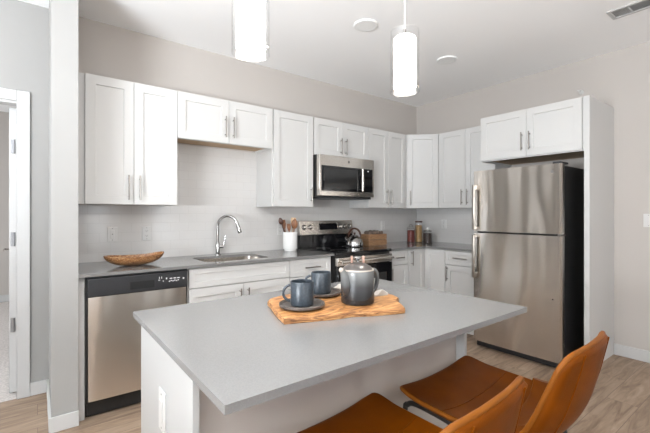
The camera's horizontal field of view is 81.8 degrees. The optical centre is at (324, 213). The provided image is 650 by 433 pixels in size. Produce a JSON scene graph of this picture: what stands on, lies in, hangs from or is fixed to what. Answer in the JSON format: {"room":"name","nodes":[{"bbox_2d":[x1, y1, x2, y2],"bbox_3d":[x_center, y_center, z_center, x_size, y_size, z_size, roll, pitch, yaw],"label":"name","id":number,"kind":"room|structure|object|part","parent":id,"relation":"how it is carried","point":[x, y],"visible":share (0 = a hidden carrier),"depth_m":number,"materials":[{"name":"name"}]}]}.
{"room":"kitchen","nodes":[
{"label":"kitchen","id":0,"kind":"room"},
{"bbox_2d":[0,111,8,294],"bbox_3d":[-5.264,-0.101,5.226,3.800,2.812,0.100,0,0,-37],"label":"wall","id":1,"kind":"structure","parent":0,"point":[4,116],"depth_m":5.56,"materials":[{"name":"grey paint"}]},
{"bbox_2d":[0,295,8,301],"bbox_3d":[-5.229,1.255,5.181,3.600,0.100,0.014,0,0,-37],"label":"baseboard","id":2,"kind":"structure","parent":1,"relation":"attached to","point":[3,298],"depth_m":5.55,"materials":[{"name":"grey paint"}]},
{"bbox_2d":[49,0,77,416],"bbox_3d":[-1.776,-0.101,2.536,0.135,2.812,0.657,0,0,-37],"label":"wall","id":3,"kind":"structure","parent":0,"point":[63,14],"depth_m":2.28,"materials":[{"name":"grey paint"}]},
{"bbox_2d":[47,380,78,432],"bbox_3d":[-1.772,1.259,2.523,0.152,0.092,0.657,0,0,-37],"label":"baseboard","id":4,"kind":"structure","parent":3,"relation":"attached to","point":[68,420],"depth_m":2.27,"materials":[{"name":"grey paint"}]},
{"bbox_2d":[78,72,81,203],"bbox_3d":[-1.719,-0.524,2.610,0.045,0.914,0.020,0,0,-37],"label":"trim","id":5,"kind":"structure","parent":3,"relation":"attached to","point":[79,73],"depth_m":2.61,"materials":[{"name":"grey paint"}]},
{"bbox_2d":[78,278,84,420],"bbox_3d":[-1.542,0.852,2.371,0.036,0.907,0.020,0,0,-37],"label":"trim","id":6,"kind":"structure","parent":3,"relation":"attached to","point":[81,281],"depth_m":2.36,"materials":[{"name":"grey paint"}]},
{"bbox_2d":[0,0,416,382],"bbox_3d":[-1.535,-0.101,3.198,7.253,2.812,0.100,0,0,-37],"label":"wall","id":7,"kind":"structure","parent":0,"point":[106,50],"depth_m":3.05,"materials":[{"name":"grey paint"}]},
{"bbox_2d":[0,99,16,106],"bbox_3d":[-2.520,0.255,2.443,0.830,2.100,0.100,0,0,-37],"label":"trim","id":8,"kind":"structure","parent":7,"relation":"attached to","point":[2,101],"depth_m":2.64,"materials":[{"name":"grey paint"}]},
{"bbox_2d":[3,108,16,392],"bbox_3d":[-2.511,0.265,2.989,0.113,2.060,0.774,0,0,-37],"label":"door","id":9,"kind":"structure","parent":7,"relation":"in","point":[12,248],"depth_m":2.71,"materials":[{"name":"grey paint"}]},
{"bbox_2d":[0,88,29,398],"bbox_3d":[-2.490,0.219,2.392,0.959,2.172,0.018,0,0,-37],"label":"trim","id":10,"kind":"structure","parent":7,"relation":"attached to","point":[22,98],"depth_m":2.65,"materials":[{"name":"grey paint"}]},
{"bbox_2d":[30,379,48,395],"bbox_3d":[-2.068,1.259,2.718,0.108,0.092,0.013,0,0,-37],"label":"baseboard","id":11,"kind":"structure","parent":7,"relation":"attached to","point":[38,387],"depth_m":2.71,"materials":[{"name":"grey paint"}]},
{"bbox_2d":[107,227,116,241],"bbox_3d":[-1.697,0.165,2.994,0.071,0.116,0.010,0,0,-37],"label":"wall switch","id":12,"kind":"object","parent":7,"relation":"attached to","point":[111,231],"visible":1,"depth_m":2.99,"materials":[{"name":"grey plastic"}]},
{"bbox_2d":[78,73,176,205],"bbox_3d":[-1.519,-0.524,2.912,0.640,0.914,0.373,0,0,-37],"label":"upper cabinet","id":13,"kind":"object","parent":7,"relation":"attached to","point":[129,129],"visible":0.98,"depth_m":2.77,"materials":[{"name":"grey paint"}]},
{"bbox_3d":[-1.553,-0.524,2.711,0.307,0.911,0.020,0,0,-37],"label":"door","id":14,"kind":"part","parent":13,"relation":"part of","materials":[{"name":"grey paint"}]},
{"bbox_3d":[-1.443,-0.192,2.760,0.011,0.183,0.038,0,0,-37],"label":"handle","id":15,"kind":"part","parent":13,"relation":"part of","materials":[{"name":"silver metal"}]},
{"bbox_3d":[-1.306,-0.524,2.901,0.311,0.911,0.020,0,0,-37],"label":"door","id":16,"kind":"part","parent":13,"relation":"part of","materials":[{"name":"grey paint"}]},
{"bbox_2d":[142,226,150,239],"bbox_3d":[-1.496,0.165,3.148,0.071,0.116,0.009,0,0,-37],"label":"wall outlet","id":17,"kind":"object","parent":7,"relation":"attached to","point":[146,230],"visible":1,"depth_m":3.15,"materials":[{"name":"grey plastic"}]},
{"bbox_2d":[177,91,272,152],"bbox_3d":[-0.922,-0.793,3.369,0.864,0.375,0.373,0,0,-37],"label":"upper cabinet","id":18,"kind":"object","parent":7,"relation":"attached to","point":[201,120],"visible":0.98,"depth_m":3.23,"materials":[{"name":"grey paint"}]},
{"bbox_3d":[-1.010,-0.793,3.128,0.429,0.372,0.020,0,0,-37],"label":"door","id":19,"kind":"part","parent":18,"relation":"part of","materials":[{"name":"grey paint"}]},
{"bbox_3d":[-0.667,-0.793,3.391,0.429,0.372,0.020,0,0,-37],"label":"door","id":20,"kind":"part","parent":18,"relation":"part of","materials":[{"name":"grey paint"}]},
{"bbox_2d":[78,144,416,262],"bbox_3d":[-0.311,-0.117,4.067,4.053,0.987,0.008,0,0,-37],"label":"backsplash","id":21,"kind":"structure","parent":7,"relation":"attached to","point":[212,183],"depth_m":3.49,"materials":[{"name":"white tile"}]},
{"bbox_2d":[277,224,282,234],"bbox_3d":[-0.472,0.165,3.933,0.071,0.116,0.009,0,0,-37],"label":"wall outlet","id":22,"kind":"object","parent":7,"relation":"attached to","point":[279,227],"visible":0.91,"depth_m":3.93,"materials":[{"name":"grey plastic"}]},
{"bbox_2d":[257,109,312,206],"bbox_3d":[-0.390,-0.524,3.778,0.478,0.914,0.373,0,0,-37],"label":"upper cabinet","id":23,"kind":"object","parent":7,"relation":"attached to","point":[284,171],"visible":1,"depth_m":3.65,"materials":[{"name":"grey paint"}]},
{"bbox_2d":[313,117,367,159],"bbox_3d":[0.102,-0.790,4.155,0.762,0.381,0.373,0,0,-37],"label":"upper cabinet","id":24,"kind":"object","parent":7,"relation":"attached to","point":[330,137],"visible":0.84,"depth_m":4.01,"materials":[{"name":"grey paint"}]},
{"bbox_3d":[0.035,-0.790,3.929,0.378,0.378,0.020,0,0,-37],"label":"door","id":25,"kind":"part","parent":24,"relation":"part of","materials":[{"name":"grey paint"}]},
{"bbox_2d":[313,154,373,199],"bbox_3d":[0.137,-0.378,4.109,0.758,0.439,0.458,0,0,-37],"label":"microwave","id":26,"kind":"object","parent":24,"relation":"attached to","point":[334,177],"visible":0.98,"depth_m":3.92,"materials":[{"name":"silver metal"}]},
{"bbox_3d":[0.399,-0.360,4.051,0.025,0.235,0.048,0,0,-37],"label":"handle","id":27,"kind":"part","parent":26,"relation":"part of","materials":[{"name":"silver metal"}]},
{"bbox_3d":[0.477,-0.359,4.142,0.128,0.258,0.005,0,0,-37],"label":"control panel","id":28,"kind":"part","parent":26,"relation":"part of","materials":[{"name":"black glass"}]},
{"bbox_3d":[0.338,-0.790,4.160,0.378,0.378,0.020,0,0,-37],"label":"door","id":29,"kind":"part","parent":24,"relation":"part of","materials":[{"name":"grey paint"}]},
{"bbox_2d":[350,128,405,207],"bbox_3d":[0.664,-0.524,4.585,0.654,0.914,0.373,0,0,-37],"label":"upper cabinet","id":30,"kind":"object","parent":7,"relation":"attached to","point":[387,149],"visible":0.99,"depth_m":4.46,"materials":[{"name":"grey paint"}]},
{"bbox_3d":[0.619,-0.524,4.376,0.324,0.911,0.020,0,0,-37],"label":"door","id":31,"kind":"part","parent":30,"relation":"part of","materials":[{"name":"grey paint"}]},
{"bbox_3d":[0.873,-0.524,4.570,0.310,0.911,0.020,0,0,-37],"label":"door","id":32,"kind":"part","parent":30,"relation":"part of","materials":[{"name":"grey paint"}]},
{"bbox_2d":[381,221,384,229],"bbox_3d":[0.752,0.155,4.871,0.071,0.116,0.009,0,0,-37],"label":"wall outlet","id":33,"kind":"object","parent":7,"relation":"attached to","point":[382,222],"visible":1,"depth_m":4.87,"materials":[{"name":"grey plastic"}]},
{"bbox_2d":[0,0,649,111],"bbox_3d":[-0.609,-1.557,1.990,7.253,0.100,10.900,0,0,-37],"label":"ceiling","id":34,"kind":"structure","parent":0,"point":[493,42],"depth_m":3.14,"materials":[{"name":"white paint"}]},
{"bbox_2d":[232,0,268,55],"bbox_3d":[-0.252,-1.024,1.274,0.127,0.967,0.127,0,0,-37],"label":"pendant lamp","id":35,"kind":"object","parent":34,"relation":"hanging from","point":[250,14],"visible":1,"depth_m":1.24,"materials":[{"name":"white glass"}]},
{"bbox_2d":[354,19,377,31],"bbox_3d":[0.325,-1.500,2.995,0.194,0.014,0.194,0,0,-37],"label":"recessed light","id":36,"kind":"object","parent":34,"relation":"in","point":[363,25],"visible":1,"depth_m":2.98,"materials":[{"name":"white plastic"}]},
{"bbox_2d":[394,0,418,91],"bbox_3d":[0.355,-1.024,1.671,0.127,0.967,0.127,0,0,-37],"label":"pendant lamp","id":37,"kind":"object","parent":34,"relation":"hanging from","point":[405,43],"visible":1,"depth_m":1.63,"materials":[{"name":"white glass"}]},
{"bbox_2d":[394,33,415,91],"bbox_3d":[0.355,-0.668,1.671,0.097,0.228,0.097,0,0,-37],"label":"diffuser","id":38,"kind":"object","parent":37,"relation":"attached to","point":[404,44],"depth_m":1.63,"materials":[{"name":"white glass"}]},
{"bbox_2d":[437,55,456,63],"bbox_3d":[1.192,-1.500,3.672,0.194,0.014,0.194,0,0,-37],"label":"recessed light","id":39,"kind":"object","parent":34,"relation":"in","point":[449,59],"visible":1,"depth_m":3.65,"materials":[{"name":"white plastic"}]},
{"bbox_2d":[606,0,649,19],"bbox_3d":[2.369,-1.503,2.596,0.170,0.008,0.660,0,0,-37],"label":"ceiling vent","id":40,"kind":"object","parent":34,"relation":"in","point":[640,5],"visible":1,"depth_m":2.76,"materials":[{"name":"white metal"}]},
{"bbox_2d":[0,301,649,432],"bbox_3d":[-0.609,1.355,1.990,7.253,0.100,10.900,0,0,-37],"label":"floor","id":41,"kind":"structure","parent":0,"point":[619,402],"depth_m":2.59,"materials":[{"name":"brown wood"}]},
{"bbox_2d":[85,269,186,416],"bbox_3d":[-1.432,0.854,2.780,0.632,0.902,0.635,0,0,-37],"label":"dishwasher","id":42,"kind":"object","parent":41,"relation":"on","point":[112,333],"visible":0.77,"depth_m":2.45,"materials":[{"name":"silver metal"}]},
{"bbox_3d":[-1.249,0.469,2.543,0.614,0.113,0.034,0,0,-37],"label":"control panel","id":43,"kind":"part","parent":42,"relation":"part of","materials":[{"name":"black plastic"}]},
{"bbox_3d":[-1.232,0.480,2.534,0.150,0.050,0.001,0,0,-37],"label":"pocket handle","id":44,"kind":"part","parent":42,"relation":"part of","materials":[{"name":"black"}]},
{"bbox_2d":[187,260,288,303],"bbox_3d":[-0.834,0.852,3.246,0.873,0.907,0.663,0,0,-37],"label":"base cabinet","id":45,"kind":"object","parent":41,"relation":"on","point":[224,281],"visible":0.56,"depth_m":2.98,"materials":[{"name":"grey paint"}]},
{"bbox_3d":[-0.831,0.874,2.890,0.431,0.630,0.020,0,0,-37],"label":"door","id":46,"kind":"part","parent":45,"relation":"part of","materials":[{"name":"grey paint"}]},
{"bbox_3d":[-0.659,0.480,3.022,0.865,0.142,0.020,0,0,-37],"label":"drawer","id":47,"kind":"part","parent":45,"relation":"part of","materials":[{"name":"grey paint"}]},
{"bbox_3d":[-0.487,0.874,3.154,0.431,0.630,0.020,0,0,-37],"label":"door","id":48,"kind":"part","parent":45,"relation":"part of","materials":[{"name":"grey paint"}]},
{"bbox_2d":[141,326,466,432],"bbox_3d":[-0.039,0.851,1.578,1.234,0.908,0.633,0,0,-37],"label":"kitchen island","id":49,"kind":"object","parent":41,"relation":"on","point":[188,409],"visible":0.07,"depth_m":1.25,"materials":[{"name":"grey paint"}]},
{"bbox_2d":[159,386,165,432],"bbox_3d":[-0.509,0.615,1.170,0.009,0.128,0.068,0,0,-37],"label":"wall outlet","id":50,"kind":"object","parent":49,"relation":"attached to","point":[162,395],"visible":1,"depth_m":1.16,"materials":[{"name":"grey plastic"}]},
{"bbox_2d":[159,399,162,423],"bbox_3d":[-0.511,0.615,1.168,0.003,0.066,0.032,0,0,-37],"label":"receptacle","id":51,"kind":"object","parent":50,"relation":"attached to","point":[160,400],"depth_m":1.16,"materials":[{"name":"grey plastic"}]},
{"bbox_3d":[-0.510,0.851,1.194,0.018,0.908,0.596,0,0,-37],"label":"panel","id":52,"kind":"part","parent":49,"relation":"part of","materials":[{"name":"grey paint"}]},
{"bbox_2d":[133,278,526,414],"bbox_3d":[0.038,0.387,1.478,1.274,0.020,0.891,0,0,-37],"label":"island countertop","id":53,"kind":"structure","parent":49,"relation":"on","point":[237,351],"depth_m":1.16,"materials":[{"name":"grey stone"}]},
{"bbox_2d":[268,294,404,323],"bbox_3d":[0.045,0.366,1.547,0.543,0.021,0.411,0,0,-18],"label":"cutting board","id":54,"kind":"object","parent":53,"relation":"on","point":[389,304],"visible":0.74,"depth_m":1.39,"materials":[{"name":"brown wood"}]},
{"bbox_2d":[279,298,324,310],"bbox_3d":[-0.087,0.347,1.430,0.175,0.018,0.175,0,0,-37],"label":"saucer","id":55,"kind":"object","parent":54,"relation":"on","point":[318,303],"visible":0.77,"depth_m":1.39,"materials":[{"name":"grey ceramic"}]},
{"bbox_2d":[282,279,313,307],"bbox_3d":[-0.096,0.302,1.426,0.106,0.092,0.093,0,0,-37],"label":"mug","id":56,"kind":"object","parent":55,"relation":"on","point":[301,290],"visible":1,"depth_m":1.39,"materials":[{"name":"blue ceramic"}]},
{"bbox_3d":[-0.148,0.302,1.430,0.034,0.071,0.010,0,0,0],"label":"handle","id":57,"kind":"part","parent":56,"relation":"part of","materials":[{"name":"grey ceramic"}]},
{"bbox_2d":[314,287,340,297],"bbox_3d":[-0.017,0.347,1.647,0.175,0.018,0.175,0,0,-37],"label":"saucer","id":58,"kind":"object","parent":54,"relation":"on","point":[334,291],"visible":0.41,"depth_m":1.59,"materials":[{"name":"grey ceramic"}]},
{"bbox_2d":[305,271,330,294],"bbox_3d":[-0.026,0.302,1.643,0.106,0.092,0.093,0,0,-37],"label":"mug","id":59,"kind":"object","parent":58,"relation":"on","point":[322,279],"visible":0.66,"depth_m":1.61,"materials":[{"name":"blue ceramic"}]},
{"bbox_2d":[339,256,378,305],"bbox_3d":[0.140,0.262,1.502,0.186,0.187,0.133,0,0,-6],"label":"teapot","id":60,"kind":"object","parent":54,"relation":"on","point":[358,288],"visible":1,"depth_m":1.44,"materials":[{"name":"grey ceramic"}]},
{"bbox_3d":[0.083,0.270,1.458,0.045,0.118,0.053,0,0,18],"label":"spout","id":61,"kind":"part","parent":60,"relation":"part of","materials":[{"name":"grey ceramic"}]},
{"bbox_3d":[0.130,0.182,1.501,0.033,0.023,0.033,0,0,-37],"label":"knob","id":62,"kind":"part","parent":60,"relation":"part of","materials":[{"name":"silver metal"}]},
{"bbox_3d":[0.130,0.208,1.501,0.120,0.028,0.120,0,0,-37],"label":"lid","id":63,"kind":"part","parent":60,"relation":"part of","materials":[{"name":"grey ceramic"}]},
{"bbox_3d":[0.201,0.280,1.555,0.060,0.114,0.017,0,0,-37],"label":"handle","id":64,"kind":"part","parent":60,"relation":"part of","materials":[{"name":"grey ceramic"}]},
{"bbox_2d":[333,284,387,296],"bbox_3d":[0.144,0.340,1.698,0.275,0.030,0.086,0,0,43],"label":"linen napkin","id":65,"kind":"object","parent":54,"relation":"on","point":[378,292],"visible":0.19,"depth_m":1.63,"materials":[{"name":"white fabric"}]},
{"bbox_3d":[0.455,0.851,1.933,0.018,0.908,0.596,0,0,-37],"label":"panel","id":66,"kind":"part","parent":49,"relation":"part of","materials":[{"name":"grey paint"}]},
{"bbox_2d":[289,256,330,288],"bbox_3d":[-0.300,0.852,3.655,0.468,0.907,0.663,0,0,-37],"label":"base cabinet","id":67,"kind":"object","parent":41,"relation":"on","point":[298,268],"visible":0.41,"depth_m":3.39,"materials":[{"name":"grey paint"}]},
{"bbox_2d":[78,249,333,277],"bbox_3d":[-0.915,0.387,3.185,2.022,0.020,0.659,0,0,-37],"label":"countertop","id":68,"kind":"structure","parent":67,"relation":"on","point":[103,268],"depth_m":2.89,"materials":[{"name":"grey stone"}]},
{"bbox_2d":[103,251,163,265],"bbox_3d":[-1.397,0.335,2.761,0.412,0.085,0.250,0,0,-44],"label":"wooden bowl","id":69,"kind":"object","parent":68,"relation":"on","point":[137,259],"visible":1,"depth_m":2.69,"materials":[{"name":"brown wood"}]},
{"bbox_2d":[215,215,241,254],"bbox_3d":[-0.887,0.194,3.455,0.258,0.367,0.072,0,0,4],"label":"kitchen faucet","id":70,"kind":"object","parent":68,"relation":"on","point":[218,246],"visible":1,"depth_m":3.44,"materials":[{"name":"silver metal"}]},
{"bbox_3d":[-0.895,0.139,3.445,0.212,0.257,0.025,0,0,8],"label":"spout","id":71,"kind":"part","parent":70,"relation":"part of","materials":[{"name":"silver metal"}]},
{"bbox_2d":[199,256,259,261],"bbox_3d":[-0.806,0.497,3.218,0.589,0.200,0.414,0,0,-37],"label":"sink","id":72,"kind":"object","parent":68,"relation":"in","point":[239,257],"visible":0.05,"depth_m":3.41,"materials":[{"name":"silver metal"}]},
{"bbox_2d":[283,232,296,250],"bbox_3d":[-0.357,0.282,3.836,0.148,0.190,0.148,0,0,-37],"label":"utensil crock","id":73,"kind":"object","parent":68,"relation":"on","point":[289,238],"visible":0.98,"depth_m":3.77,"materials":[{"name":"white ceramic"}]},
{"bbox_2d":[278,218,284,231],"bbox_3d":[-0.415,0.197,3.817,0.116,0.311,0.021,0,0,-9],"label":"wooden spoon","id":74,"kind":"object","parent":73,"relation":"in","point":[280,220],"visible":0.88,"depth_m":3.81,"materials":[{"name":"brown wood"}]},
{"bbox_2d":[291,219,297,231],"bbox_3d":[-0.311,0.202,3.826,0.066,0.300,0.021,0,0,7],"label":"wooden spoon","id":75,"kind":"object","parent":73,"relation":"in","point":[294,223],"visible":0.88,"depth_m":3.82,"materials":[{"name":"brown wood"}]},
{"bbox_3d":[-0.132,0.720,3.426,0.454,0.303,0.020,0,0,-37],"label":"drawer","id":76,"kind":"part","parent":67,"relation":"part of","materials":[{"name":"grey paint"}]},
{"bbox_3d":[-0.132,0.485,3.426,0.454,0.152,0.020,0,0,-37],"label":"drawer","id":77,"kind":"part","parent":67,"relation":"part of","materials":[{"name":"grey paint"}]},
{"bbox_2d":[297,220,393,282],"bbox_3d":[0.221,0.692,3.999,0.756,1.226,0.746,0,0,-37],"label":"range","id":78,"kind":"object","parent":41,"relation":"on","point":[327,236],"visible":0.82,"depth_m":4.03,"materials":[{"name":"silver metal"}]},
{"bbox_3d":[0.015,0.156,4.269,0.756,0.154,0.067,0,0,-37],"label":"control panel","id":79,"kind":"part","parent":78,"relation":"part of","materials":[{"name":"silver metal"}]},
{"bbox_2d":[300,245,391,255],"bbox_3d":[0.219,0.384,4.003,0.756,0.030,0.622,0,0,-37],"label":"cooktop","id":80,"kind":"object","parent":78,"relation":"in","point":[338,250],"depth_m":3.86,"materials":[{"name":"black glass"}]},
{"bbox_2d":[344,227,363,246],"bbox_3d":[0.331,0.262,4.197,0.200,0.214,0.200,0,0,-15],"label":"kettle","id":81,"kind":"object","parent":78,"relation":"on","point":[354,240],"visible":0.99,"depth_m":4.14,"materials":[{"name":"silver metal"}]},
{"bbox_3d":[0.331,0.207,4.197,0.142,0.105,0.117,0,0,-3],"label":"handle","id":82,"kind":"part","parent":81,"relation":"part of","materials":[{"name":"silver metal"}]},
{"bbox_3d":[0.403,0.805,3.762,0.744,0.600,0.043,0,0,-37],"label":"oven door","id":83,"kind":"part","parent":78,"relation":"part of","materials":[{"name":"black glass"}]},
{"bbox_3d":[0.404,0.460,3.761,0.744,0.079,0.045,0,0,-37],"label":"door rail","id":84,"kind":"part","parent":78,"relation":"part of","materials":[{"name":"silver metal"}]},
{"bbox_3d":[0.433,0.457,3.724,0.696,0.025,0.050,0,0,-37],"label":"handle","id":85,"kind":"part","parent":78,"relation":"part of","materials":[{"name":"silver metal"}]},
{"bbox_2d":[389,249,408,283],"bbox_3d":[0.636,0.852,4.372,0.332,0.907,0.663,0,0,-37],"label":"base cabinet","id":86,"kind":"object","parent":41,"relation":"on","point":[400,268],"visible":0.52,"depth_m":4.17,"materials":[{"name":"grey paint"}]},
{"bbox_3d":[0.808,0.485,4.146,0.327,0.152,0.020,0,0,-37],"label":"drawer","id":87,"kind":"part","parent":86,"relation":"part of","materials":[{"name":"grey paint"}]},
{"bbox_3d":[0.808,0.878,4.146,0.327,0.620,0.020,0,0,-37],"label":"door","id":88,"kind":"part","parent":86,"relation":"part of","materials":[{"name":"grey paint"}]},
{"bbox_2d":[297,376,527,432],"bbox_3d":[0.175,0.842,0.977,0.499,0.930,0.573,0,0,-41],"label":"counter stool","id":89,"kind":"object","parent":41,"relation":"on","point":[374,413],"visible":1,"depth_m":1.14,"materials":[{"name":"leather"}]},
{"bbox_3d":[0.124,0.679,1.035,0.491,0.095,0.384,0,0,-41],"label":"seat","id":90,"kind":"part","parent":89,"relation":"part of","materials":[{"name":"leather"}]},
{"bbox_3d":[0.296,0.541,0.841,0.473,0.316,0.208,0,0,-41],"label":"backrest","id":91,"kind":"part","parent":89,"relation":"part of","materials":[{"name":"leather"}]},
{"bbox_2d":[407,248,445,290],"bbox_3d":[1.204,0.852,4.664,0.920,0.907,0.902,0,0,-37],"label":"base cabinet","id":92,"kind":"object","parent":41,"relation":"on","point":[426,265],"visible":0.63,"depth_m":4.33,"materials":[{"name":"grey paint"}]},
{"bbox_3d":[1.056,0.799,4.337,0.286,0.782,0.020,0,0,-37],"label":"door","id":93,"kind":"part","parent":92,"relation":"part of","materials":[{"name":"grey paint"}]},
{"bbox_2d":[363,241,471,251],"bbox_3d":[1.205,0.387,4.380,1.249,0.020,1.339,0,0,-37],"label":"countertop","id":94,"kind":"structure","parent":92,"relation":"on","point":[401,245],"depth_m":4.43,"materials":[{"name":"grey stone"}]},
{"bbox_2d":[360,233,386,245],"bbox_3d":[0.584,0.310,4.510,0.300,0.134,0.150,0,0,-37],"label":"wooden crate","id":95,"kind":"object","parent":94,"relation":"on","point":[369,240],"visible":0.77,"depth_m":4.42,"materials":[{"name":"brown wood"}]},
{"bbox_2d":[407,224,414,242],"bbox_3d":[1.123,0.256,4.901,0.108,0.242,0.108,0,0,-37],"label":"glass jar","id":96,"kind":"object","parent":94,"relation":"on","point":[410,233],"visible":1,"depth_m":4.86,"materials":[{"name":"red glass"}]},
{"bbox_2d":[415,221,422,241],"bbox_3d":[1.242,0.237,4.973,0.102,0.280,0.102,0,0,-37],"label":"glass jar","id":97,"kind":"object","parent":94,"relation":"on","point":[418,228],"visible":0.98,"depth_m":4.93,"materials":[{"name":"yellow glass"}]},
{"bbox_2d":[423,228,431,242],"bbox_3d":[1.313,0.278,4.801,0.116,0.199,0.116,0,0,-37],"label":"glass jar","id":98,"kind":"object","parent":94,"relation":"on","point":[427,237],"visible":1,"depth_m":4.76,"materials":[{"name":"black glass"}]},
{"bbox_3d":[1.267,0.799,4.315,0.020,0.782,0.268,0,0,-37],"label":"door","id":99,"kind":"part","parent":92,"relation":"part of","materials":[{"name":"grey paint"}]},
{"bbox_2d":[445,250,473,334],"bbox_3d":[1.700,0.852,4.222,0.670,0.907,0.400,0,0,-37],"label":"base cabinet","id":100,"kind":"object","parent":41,"relation":"on","point":[458,264],"visible":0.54,"depth_m":4.07,"materials":[{"name":"grey paint"}]},
{"bbox_3d":[1.472,0.485,4.047,0.020,0.152,0.397,0,0,-37],"label":"drawer","id":101,"kind":"part","parent":100,"relation":"part of","materials":[{"name":"grey paint"}]},
{"bbox_3d":[1.472,0.878,4.047,0.020,0.620,0.397,0,0,-37],"label":"door","id":102,"kind":"part","parent":100,"relation":"part of","materials":[{"name":"grey paint"}]},
{"bbox_2d":[400,331,609,432],"bbox_3d":[0.625,0.842,1.324,0.499,0.930,0.573,0,0,-40],"label":"counter stool","id":103,"kind":"object","parent":41,"relation":"on","point":[455,391],"visible":0.91,"depth_m":1.26,"materials":[{"name":"leather"}]},
{"bbox_3d":[0.364,0.989,1.299,0.022,0.634,0.273,0,0,-44],"label":"leg","id":104,"kind":"part","parent":103,"relation":"part of","materials":[{"name":"black metal"}]},
{"bbox_3d":[0.575,0.679,1.383,0.491,0.095,0.384,0,0,-40],"label":"seat","id":105,"kind":"part","parent":103,"relation":"part of","materials":[{"name":"leather"}]},
{"bbox_3d":[0.744,0.541,1.186,0.473,0.316,0.208,0,0,-40],"label":"backrest","id":106,"kind":"part","parent":103,"relation":"part of","materials":[{"name":"leather"}]},
{"bbox_2d":[472,161,583,367],"bbox_3d":[1.993,0.436,3.608,0.848,1.738,0.796,0,0,-37],"label":"refrigerator","id":107,"kind":"object","parent":41,"relation":"on","point":[528,221],"visible":0.94,"depth_m":3.30,"materials":[{"name":"silver metal"}]},
{"bbox_3d":[1.455,0.412,3.658,0.056,0.419,0.026,0,0,-37],"label":"handle","id":108,"kind":"part","parent":107,"relation":"part of","materials":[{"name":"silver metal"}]},
{"bbox_3d":[1.455,-0.062,3.658,0.056,0.435,0.026,0,0,-37],"label":"handle","id":109,"kind":"part","parent":107,"relation":"part of","materials":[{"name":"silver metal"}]},
{"bbox_3d":[1.719,0.711,3.402,0.066,1.048,0.790,0,0,-37],"label":"door","id":110,"kind":"part","parent":107,"relation":"part of","materials":[{"name":"silver metal"}]},
{"bbox_3d":[1.719,-0.122,3.402,0.066,0.586,0.790,0,0,-37],"label":"freezer door","id":111,"kind":"part","parent":107,"relation":"part of","materials":[{"name":"silver metal"}]},
{"bbox_2d":[584,95,613,360],"bbox_3d":[2.426,0.162,3.311,0.626,2.286,0.040,0,0,-37],"label":"cabinet end panel","id":112,"kind":"object","parent":41,"relation":"on","point":[598,116],"visible":0.8,"depth_m":3.23,"materials":[{"name":"grey paint"}]},
{"bbox_2d":[417,41,649,350],"bbox_3d":[3.439,-0.101,2.586,0.100,2.812,6.922,0,0,-37],"label":"wall","id":113,"kind":"structure","parent":0,"point":[620,79],"depth_m":3.44,"materials":[{"name":"grey paint"}]},
{"bbox_2d":[387,134,444,208],"bbox_3d":[1.241,-0.524,4.872,0.609,0.914,0.601,0,0,-37],"label":"upper cabinet","id":114,"kind":"object","parent":113,"relation":"attached to","point":[422,150],"visible":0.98,"depth_m":4.65,"materials":[{"name":"grey paint"}]},
{"bbox_3d":[1.208,-0.524,4.651,0.373,0.914,0.020,0,0,8],"label":"door","id":115,"kind":"part","parent":114,"relation":"part of","materials":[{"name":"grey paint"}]},
{"bbox_2d":[441,220,445,228],"bbox_3d":[1.561,0.140,4.934,0.009,0.116,0.071,0,0,-37],"label":"wall outlet","id":116,"kind":"object","parent":113,"relation":"attached to","point":[443,222],"visible":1,"depth_m":4.93,"materials":[{"name":"grey plastic"}]},
{"bbox_2d":[417,208,476,243],"bbox_3d":[1.705,0.154,4.761,0.008,0.446,1.344,0,0,-37],"label":"backsplash","id":117,"kind":"structure","parent":113,"relation":"attached to","point":[458,229],"depth_m":4.88,"materials":[{"name":"white tile"}]},
{"bbox_2d":[439,126,509,207],"bbox_3d":[1.735,-0.524,4.422,0.373,0.914,0.714,0,0,-37],"label":"upper cabinet","id":118,"kind":"object","parent":113,"relation":"attached to","point":[459,150],"visible":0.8,"depth_m":4.40,"materials":[{"name":"grey paint"}]},
{"bbox_3d":[1.517,-0.524,4.479,0.020,0.911,0.354,0,0,-37],"label":"door","id":119,"kind":"part","parent":118,"relation":"part of","materials":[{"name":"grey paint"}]},
{"bbox_3d":[1.734,-0.524,4.196,0.020,0.911,0.354,0,0,-37],"label":"door","id":120,"kind":"part","parent":118,"relation":"part of","materials":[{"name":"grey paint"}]},
{"bbox_2d":[481,97,583,166],"bbox_3d":[2.118,-0.755,3.682,0.664,0.451,0.922,0,0,-37],"label":"upper cabinet","id":121,"kind":"object","parent":113,"relation":"attached to","point":[553,131],"visible":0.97,"depth_m":3.47,"materials":[{"name":"grey paint"}]},
{"bbox_3d":[1.750,-0.759,3.695,0.020,0.440,0.452,0,0,-37],"label":"door","id":122,"kind":"part","parent":121,"relation":"part of","materials":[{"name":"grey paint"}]},
{"bbox_3d":[2.026,-0.759,3.334,0.020,0.440,0.450,0,0,-37],"label":"door","id":123,"kind":"part","parent":121,"relation":"part of","materials":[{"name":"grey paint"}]},
{"bbox_2d":[614,343,649,362],"bbox_3d":[4.060,1.254,1.683,0.013,0.102,4.533,0,0,-37],"label":"baseboard","id":124,"kind":"structure","parent":113,"relation":"attached to","point":[621,350],"depth_m":3.37,"materials":[{"name":"grey paint"}]},
{"bbox_2d":[643,214,649,226],"bbox_3d":[2.834,0.060,3.286,0.009,0.116,0.071,0,0,-37],"label":"light switch","id":125,"kind":"object","parent":113,"relation":"attached to","point":[646,217],"visible":1,"depth_m":3.29,"materials":[{"name":"white plastic"}]}
]}

